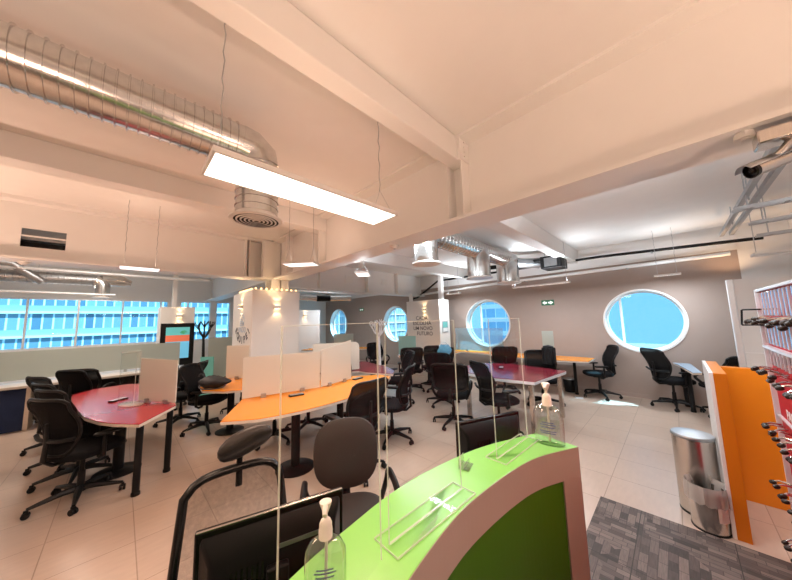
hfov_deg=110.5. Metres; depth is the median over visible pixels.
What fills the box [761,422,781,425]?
hook
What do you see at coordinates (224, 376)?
chair
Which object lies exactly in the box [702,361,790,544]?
partition
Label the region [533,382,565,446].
soap bottle
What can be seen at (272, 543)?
monitor
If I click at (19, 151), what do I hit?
beam
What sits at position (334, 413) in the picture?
mesh chair
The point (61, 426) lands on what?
mesh chair
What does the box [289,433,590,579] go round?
reception desk
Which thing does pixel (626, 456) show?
floor
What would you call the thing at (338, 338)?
screen
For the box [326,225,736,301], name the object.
trim
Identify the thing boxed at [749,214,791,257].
pipe
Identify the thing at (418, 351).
mesh chair
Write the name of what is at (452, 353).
mesh chair
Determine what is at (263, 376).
screen
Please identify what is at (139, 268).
diffuser
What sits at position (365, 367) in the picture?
table
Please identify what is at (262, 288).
trim
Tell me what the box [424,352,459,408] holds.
mesh chair
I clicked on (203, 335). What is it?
coat rack
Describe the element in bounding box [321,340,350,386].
screen
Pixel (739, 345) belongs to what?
trim
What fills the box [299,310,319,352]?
column
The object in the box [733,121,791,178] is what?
security camera
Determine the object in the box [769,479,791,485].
hook
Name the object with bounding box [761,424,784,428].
hook
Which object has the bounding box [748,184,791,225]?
cable tray
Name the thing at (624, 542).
carpet
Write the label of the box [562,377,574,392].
basket
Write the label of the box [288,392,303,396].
box
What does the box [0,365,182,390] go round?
countertop
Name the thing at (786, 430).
hook
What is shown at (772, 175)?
channel
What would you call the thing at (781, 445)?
hook
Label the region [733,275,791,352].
wall partition
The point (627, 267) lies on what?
conduit
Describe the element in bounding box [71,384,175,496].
table
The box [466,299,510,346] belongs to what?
window
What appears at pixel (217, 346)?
screen
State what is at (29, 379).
mesh chair
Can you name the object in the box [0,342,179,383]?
screen
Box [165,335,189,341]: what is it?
picture
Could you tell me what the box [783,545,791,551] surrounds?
hook
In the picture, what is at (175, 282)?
post
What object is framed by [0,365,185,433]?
countertop
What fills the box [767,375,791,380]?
hook
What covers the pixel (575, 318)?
wall
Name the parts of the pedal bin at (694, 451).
bin lid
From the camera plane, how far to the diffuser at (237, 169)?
1.56 m
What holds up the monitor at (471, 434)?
on the desk
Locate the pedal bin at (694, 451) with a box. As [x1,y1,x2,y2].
[670,427,720,514]
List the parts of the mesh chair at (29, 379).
leg, backrest, frame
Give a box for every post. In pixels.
[171,274,178,306]
[261,241,288,290]
[409,275,443,301]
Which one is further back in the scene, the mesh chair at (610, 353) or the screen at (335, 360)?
the mesh chair at (610, 353)
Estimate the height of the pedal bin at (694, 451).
0.636 m
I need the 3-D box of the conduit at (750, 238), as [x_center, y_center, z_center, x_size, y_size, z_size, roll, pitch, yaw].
[3.193,-0.274,7.124,0.248,0.578,7.705,5,-9,-44]
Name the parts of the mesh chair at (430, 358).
backrest, frame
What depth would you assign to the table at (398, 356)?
7.06 m
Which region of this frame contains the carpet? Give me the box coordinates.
[586,496,791,579]
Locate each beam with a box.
[0,129,326,233]
[0,192,272,280]
[189,0,459,170]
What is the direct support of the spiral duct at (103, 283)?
hanging from the ceiling
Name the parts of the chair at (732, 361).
armrest, frame, backrest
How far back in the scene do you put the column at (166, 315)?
7.05 m
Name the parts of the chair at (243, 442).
headrest post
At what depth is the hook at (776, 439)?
1.68 m
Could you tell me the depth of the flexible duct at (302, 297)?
9.16 m
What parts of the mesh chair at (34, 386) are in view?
leg, backrest, frame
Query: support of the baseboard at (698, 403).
attached to the wall at (575, 318)
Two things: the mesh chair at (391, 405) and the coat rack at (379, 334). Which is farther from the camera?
the coat rack at (379, 334)
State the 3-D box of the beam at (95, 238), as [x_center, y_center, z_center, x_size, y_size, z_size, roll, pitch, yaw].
[-5.021,-0.814,3.904,6.235,0.850,0.340,5,-9,-44]
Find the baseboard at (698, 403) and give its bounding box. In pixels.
[359,358,707,405]
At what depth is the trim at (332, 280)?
7.75 m
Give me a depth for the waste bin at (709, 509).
2.06 m
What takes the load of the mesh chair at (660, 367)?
on the floor
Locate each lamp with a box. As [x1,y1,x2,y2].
[118,200,160,271]
[201,23,397,224]
[281,208,319,266]
[354,262,370,276]
[446,270,460,294]
[512,243,569,287]
[651,228,680,276]
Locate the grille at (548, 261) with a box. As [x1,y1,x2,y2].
[544,257,556,266]
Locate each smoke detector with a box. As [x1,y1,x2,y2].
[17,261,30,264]
[390,244,398,248]
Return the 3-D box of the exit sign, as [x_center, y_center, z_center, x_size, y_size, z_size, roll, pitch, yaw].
[3.720,0.312,6.744,0.022,0.130,0.280,5,-9,-44]
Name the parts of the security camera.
mount arm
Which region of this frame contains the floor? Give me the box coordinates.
[0,360,791,579]
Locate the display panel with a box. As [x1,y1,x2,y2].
[160,323,194,364]
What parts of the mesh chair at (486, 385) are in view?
backrest, frame, seat, armrest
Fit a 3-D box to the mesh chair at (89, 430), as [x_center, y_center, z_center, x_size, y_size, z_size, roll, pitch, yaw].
[-3.589,1.585,3.129,0.661,1.033,0.689,-3,-7,15]
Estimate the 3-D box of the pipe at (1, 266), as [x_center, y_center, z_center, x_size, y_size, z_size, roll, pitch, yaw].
[-6.643,-0.386,5.775,4.600,0.077,0.060,5,-9,-44]
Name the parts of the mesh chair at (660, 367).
backrest, frame, leg, seat, armrest, leg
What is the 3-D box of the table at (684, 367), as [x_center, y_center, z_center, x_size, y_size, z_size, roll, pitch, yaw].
[4.924,1.660,4.543,0.216,0.740,1.104,-6,-8,33]
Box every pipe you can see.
[0,265,209,281]
[0,290,115,295]
[749,214,791,257]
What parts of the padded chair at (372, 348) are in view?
backrest, seat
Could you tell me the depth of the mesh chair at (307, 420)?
4.31 m
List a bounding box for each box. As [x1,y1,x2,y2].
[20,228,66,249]
[108,397,127,402]
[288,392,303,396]
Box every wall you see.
[0,266,325,383]
[326,220,791,402]
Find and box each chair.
[20,376,68,455]
[20,398,125,520]
[23,383,105,475]
[26,389,112,493]
[55,368,116,390]
[55,370,92,400]
[153,360,208,427]
[167,424,286,579]
[174,366,186,410]
[179,363,226,436]
[220,376,241,413]
[255,419,290,450]
[285,412,328,429]
[300,417,399,530]
[322,366,351,420]
[325,377,387,486]
[366,342,389,375]
[376,363,415,449]
[388,350,414,403]
[397,347,424,391]
[421,345,438,387]
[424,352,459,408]
[426,347,454,392]
[430,363,473,430]
[469,360,524,436]
[488,346,520,393]
[524,349,565,409]
[582,344,622,401]
[639,347,704,412]
[693,356,738,417]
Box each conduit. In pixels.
[413,237,763,299]
[422,251,730,295]
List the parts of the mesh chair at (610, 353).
leg, seat, armrest, backrest, frame, leg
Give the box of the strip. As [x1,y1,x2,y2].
[239,287,296,293]
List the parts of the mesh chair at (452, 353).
backrest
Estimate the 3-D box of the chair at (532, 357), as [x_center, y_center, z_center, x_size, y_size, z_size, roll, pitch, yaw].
[2.800,1.667,5.223,0.658,0.988,0.681,-5,-7,25]
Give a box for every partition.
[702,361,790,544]
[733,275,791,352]
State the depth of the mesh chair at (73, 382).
4.25 m
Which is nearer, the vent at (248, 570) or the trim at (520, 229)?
the vent at (248, 570)
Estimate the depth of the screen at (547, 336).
6.08 m
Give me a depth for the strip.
5.83 m
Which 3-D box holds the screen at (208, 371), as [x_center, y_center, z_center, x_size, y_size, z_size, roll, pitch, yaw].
[-4.253,1.983,6.162,0.266,0.950,0.030,0,-6,-10]
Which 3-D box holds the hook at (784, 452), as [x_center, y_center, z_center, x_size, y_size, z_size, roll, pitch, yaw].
[2.201,0.899,1.524,0.034,0.051,0.092,5,-9,-44]
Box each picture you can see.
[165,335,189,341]
[165,341,188,357]
[166,327,189,335]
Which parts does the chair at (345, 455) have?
armrest, backrest, seat, armrest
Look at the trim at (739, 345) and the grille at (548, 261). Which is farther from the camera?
the grille at (548, 261)
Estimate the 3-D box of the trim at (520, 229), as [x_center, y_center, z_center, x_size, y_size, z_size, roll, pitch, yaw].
[2.430,-0.896,4.752,4.790,0.280,0.210,5,-9,-44]
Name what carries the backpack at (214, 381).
on the table at (235, 386)
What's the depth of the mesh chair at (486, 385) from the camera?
3.87 m
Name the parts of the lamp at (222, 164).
hanging chain, hanging chain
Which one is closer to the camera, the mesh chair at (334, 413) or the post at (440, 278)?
the mesh chair at (334, 413)
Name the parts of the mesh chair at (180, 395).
leg, seat, leg, leg, backrest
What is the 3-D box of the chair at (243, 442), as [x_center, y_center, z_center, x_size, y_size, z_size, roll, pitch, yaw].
[-0.512,1.183,0.967,0.652,1.188,0.671,3,-8,-38]
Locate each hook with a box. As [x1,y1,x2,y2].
[743,316,791,331]
[752,366,771,369]
[755,368,777,372]
[759,370,785,374]
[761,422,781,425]
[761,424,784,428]
[766,375,789,382]
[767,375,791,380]
[768,429,788,436]
[768,430,791,441]
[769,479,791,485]
[771,381,791,390]
[772,484,791,488]
[776,441,791,447]
[778,493,791,504]
[779,448,791,454]
[781,539,791,544]
[783,393,791,398]
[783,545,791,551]
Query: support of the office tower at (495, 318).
on the ground
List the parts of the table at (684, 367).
leg, leg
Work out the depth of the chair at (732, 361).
4.14 m
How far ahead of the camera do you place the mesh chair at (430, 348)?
6.64 m
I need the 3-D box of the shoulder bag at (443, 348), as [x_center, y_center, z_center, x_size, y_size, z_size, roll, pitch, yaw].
[1.073,1.317,6.108,0.343,0.335,0.140,0,-7,-15]
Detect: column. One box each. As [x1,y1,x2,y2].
[156,307,194,343]
[232,290,299,402]
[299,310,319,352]
[406,299,450,375]
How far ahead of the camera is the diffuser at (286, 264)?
3.81 m
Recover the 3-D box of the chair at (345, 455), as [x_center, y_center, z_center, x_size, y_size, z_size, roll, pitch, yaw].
[-0.257,1.375,1.692,0.646,0.955,0.674,0,-7,-15]
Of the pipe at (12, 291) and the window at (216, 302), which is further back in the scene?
the window at (216, 302)
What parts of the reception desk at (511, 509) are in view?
rail, panel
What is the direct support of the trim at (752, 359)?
attached to the wall partition at (744, 289)
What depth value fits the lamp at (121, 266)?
3.76 m
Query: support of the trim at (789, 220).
attached to the wall at (575, 318)
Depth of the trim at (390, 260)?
6.52 m
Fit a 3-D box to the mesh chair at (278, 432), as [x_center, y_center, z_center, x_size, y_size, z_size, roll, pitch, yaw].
[-1.746,1.633,4.003,0.661,1.033,0.689,4,-8,-40]
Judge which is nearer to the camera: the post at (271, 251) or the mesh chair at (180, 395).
the mesh chair at (180, 395)
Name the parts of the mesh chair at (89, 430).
backrest, leg, frame, leg, leg, seat, leg, armrest, leg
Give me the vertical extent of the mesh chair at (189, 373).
1.033 m
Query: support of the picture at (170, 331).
on the display panel
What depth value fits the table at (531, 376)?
4.49 m
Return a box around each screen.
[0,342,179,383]
[138,358,177,403]
[199,357,213,395]
[208,337,231,393]
[226,345,249,378]
[242,351,319,398]
[313,342,358,372]
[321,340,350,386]
[334,334,352,342]
[398,336,415,353]
[542,331,553,346]
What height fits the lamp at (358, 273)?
0.671 m
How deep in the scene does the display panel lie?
7.03 m
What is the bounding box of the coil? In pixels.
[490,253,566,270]
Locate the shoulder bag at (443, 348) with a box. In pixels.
[437,342,451,353]
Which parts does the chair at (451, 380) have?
armrest, leg, leg, backrest, frame, seat, leg, armrest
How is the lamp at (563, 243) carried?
hanging from the ceiling
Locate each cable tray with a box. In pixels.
[731,173,791,212]
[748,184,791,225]
[755,197,791,237]
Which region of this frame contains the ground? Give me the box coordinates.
[480,339,667,348]
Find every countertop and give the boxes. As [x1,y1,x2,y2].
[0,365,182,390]
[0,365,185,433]
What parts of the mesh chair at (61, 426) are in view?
leg, backrest, frame, leg, leg, seat, leg, armrest, leg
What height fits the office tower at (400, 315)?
79.000 m
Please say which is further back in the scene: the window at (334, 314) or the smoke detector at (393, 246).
the window at (334, 314)
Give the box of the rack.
[740,279,791,561]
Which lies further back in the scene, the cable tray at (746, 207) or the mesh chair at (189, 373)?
the mesh chair at (189, 373)
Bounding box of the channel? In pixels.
[719,145,791,236]
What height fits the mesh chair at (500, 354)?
1.033 m
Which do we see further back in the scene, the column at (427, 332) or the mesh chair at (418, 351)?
the column at (427, 332)
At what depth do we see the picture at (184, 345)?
7.04 m
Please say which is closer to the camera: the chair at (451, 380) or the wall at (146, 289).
the chair at (451, 380)
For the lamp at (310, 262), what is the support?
hanging from the ceiling
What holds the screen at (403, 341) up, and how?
on the table at (398, 356)
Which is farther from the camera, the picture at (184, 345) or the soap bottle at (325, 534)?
the picture at (184, 345)
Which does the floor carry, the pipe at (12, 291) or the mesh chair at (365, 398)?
the mesh chair at (365, 398)
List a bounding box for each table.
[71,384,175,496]
[200,378,243,435]
[220,375,390,477]
[301,347,366,350]
[320,361,394,375]
[397,352,460,384]
[455,349,594,394]
[467,363,565,433]
[673,363,701,412]
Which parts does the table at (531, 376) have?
leg, leg, leg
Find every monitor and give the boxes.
[192,486,342,579]
[455,410,519,456]
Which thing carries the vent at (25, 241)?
hanging from the ceiling
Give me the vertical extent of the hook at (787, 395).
0.047 m
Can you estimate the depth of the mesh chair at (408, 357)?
5.57 m
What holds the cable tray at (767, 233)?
hanging from the ceiling
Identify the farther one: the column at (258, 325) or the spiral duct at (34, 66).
the column at (258, 325)
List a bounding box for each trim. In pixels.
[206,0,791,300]
[262,288,363,294]
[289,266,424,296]
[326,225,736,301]
[358,253,467,278]
[456,137,468,164]
[486,216,577,263]
[725,279,746,366]
[745,352,765,367]
[788,212,791,228]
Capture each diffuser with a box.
[120,266,159,271]
[205,153,393,223]
[284,263,317,266]
[356,273,368,276]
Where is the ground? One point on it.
(638, 345)
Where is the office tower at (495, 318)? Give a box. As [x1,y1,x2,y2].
[481,302,508,343]
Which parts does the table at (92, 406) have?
leg, leg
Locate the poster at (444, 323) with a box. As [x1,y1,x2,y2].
[442,321,447,331]
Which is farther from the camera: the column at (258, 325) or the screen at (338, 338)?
the screen at (338, 338)
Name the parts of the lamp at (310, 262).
hanging chain, hanging chain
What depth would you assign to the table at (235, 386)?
4.24 m
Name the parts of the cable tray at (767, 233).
hanger rod, rail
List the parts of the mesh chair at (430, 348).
backrest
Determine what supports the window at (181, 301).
in the wall at (146, 289)
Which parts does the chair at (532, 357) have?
backrest, frame, seat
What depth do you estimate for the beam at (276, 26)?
1.75 m
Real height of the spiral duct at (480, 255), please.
0.678 m
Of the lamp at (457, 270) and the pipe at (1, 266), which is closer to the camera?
the pipe at (1, 266)
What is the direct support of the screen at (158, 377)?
on the table at (92, 406)
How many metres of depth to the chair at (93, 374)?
4.71 m
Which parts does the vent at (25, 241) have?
casing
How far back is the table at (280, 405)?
3.16 m
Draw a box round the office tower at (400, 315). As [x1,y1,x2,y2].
[339,308,405,338]
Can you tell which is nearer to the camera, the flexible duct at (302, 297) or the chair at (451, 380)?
the chair at (451, 380)
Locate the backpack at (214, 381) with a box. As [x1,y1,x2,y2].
[198,373,231,389]
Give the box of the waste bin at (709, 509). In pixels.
[683,473,732,538]
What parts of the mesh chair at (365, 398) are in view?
frame, backrest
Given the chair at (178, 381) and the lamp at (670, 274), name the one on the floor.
the chair at (178, 381)
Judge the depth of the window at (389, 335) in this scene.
10.82 m
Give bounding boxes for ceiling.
[0,0,791,292]
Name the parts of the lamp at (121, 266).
hanging chain, hanging chain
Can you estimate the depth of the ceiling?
2.17 m
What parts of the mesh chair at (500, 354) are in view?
backrest, frame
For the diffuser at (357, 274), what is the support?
attached to the lamp at (358, 273)
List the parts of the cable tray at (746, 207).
hanger rod, rail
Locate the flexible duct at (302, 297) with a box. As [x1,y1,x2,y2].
[300,295,351,300]
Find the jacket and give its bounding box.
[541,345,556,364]
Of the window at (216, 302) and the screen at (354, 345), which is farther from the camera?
the window at (216, 302)
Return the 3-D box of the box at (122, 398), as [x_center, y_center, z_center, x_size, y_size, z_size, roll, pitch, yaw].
[-3.510,1.387,3.474,0.080,0.021,0.180,-2,-6,5]
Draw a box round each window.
[0,299,227,349]
[181,301,209,339]
[214,302,229,337]
[330,309,346,336]
[383,306,406,341]
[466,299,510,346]
[603,289,688,351]
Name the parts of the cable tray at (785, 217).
hanger rod, rail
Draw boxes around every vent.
[229,561,263,579]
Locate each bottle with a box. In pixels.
[304,498,346,579]
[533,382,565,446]
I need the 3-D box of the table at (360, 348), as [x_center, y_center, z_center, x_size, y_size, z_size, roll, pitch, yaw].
[-1.901,2.393,9.474,2.586,0.740,1.042,-3,-6,10]
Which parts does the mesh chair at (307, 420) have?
leg, leg, leg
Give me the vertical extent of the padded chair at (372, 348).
1.023 m
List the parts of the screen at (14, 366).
rail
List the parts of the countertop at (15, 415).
panel, panel, panel, panel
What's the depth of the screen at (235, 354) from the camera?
4.67 m
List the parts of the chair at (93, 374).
backrest, armrest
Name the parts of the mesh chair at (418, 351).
backrest, frame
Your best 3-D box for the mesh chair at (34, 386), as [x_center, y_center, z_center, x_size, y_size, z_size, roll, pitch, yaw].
[-4.075,1.636,3.462,0.661,1.033,0.689,-4,-7,19]
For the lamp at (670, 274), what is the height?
0.840 m
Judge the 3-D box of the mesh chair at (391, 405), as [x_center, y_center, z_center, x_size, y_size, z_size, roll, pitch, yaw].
[-0.062,1.574,3.882,0.689,1.033,0.661,-4,-7,17]
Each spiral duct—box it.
[0,19,282,228]
[0,261,131,298]
[412,234,540,284]
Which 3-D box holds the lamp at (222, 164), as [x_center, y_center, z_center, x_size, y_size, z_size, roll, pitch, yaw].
[-0.505,-1.081,1.767,1.150,1.035,0.275,5,-9,-44]
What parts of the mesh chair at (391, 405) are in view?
leg, armrest, leg, seat, leg, leg, frame, backrest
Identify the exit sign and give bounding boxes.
[541,300,553,305]
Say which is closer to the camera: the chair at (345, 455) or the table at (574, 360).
the chair at (345, 455)
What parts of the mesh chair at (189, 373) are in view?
backrest, frame, leg, armrest, seat, leg, leg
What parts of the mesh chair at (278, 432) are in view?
leg, leg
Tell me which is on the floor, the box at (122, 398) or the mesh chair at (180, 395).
the mesh chair at (180, 395)
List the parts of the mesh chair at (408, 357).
seat, backrest, frame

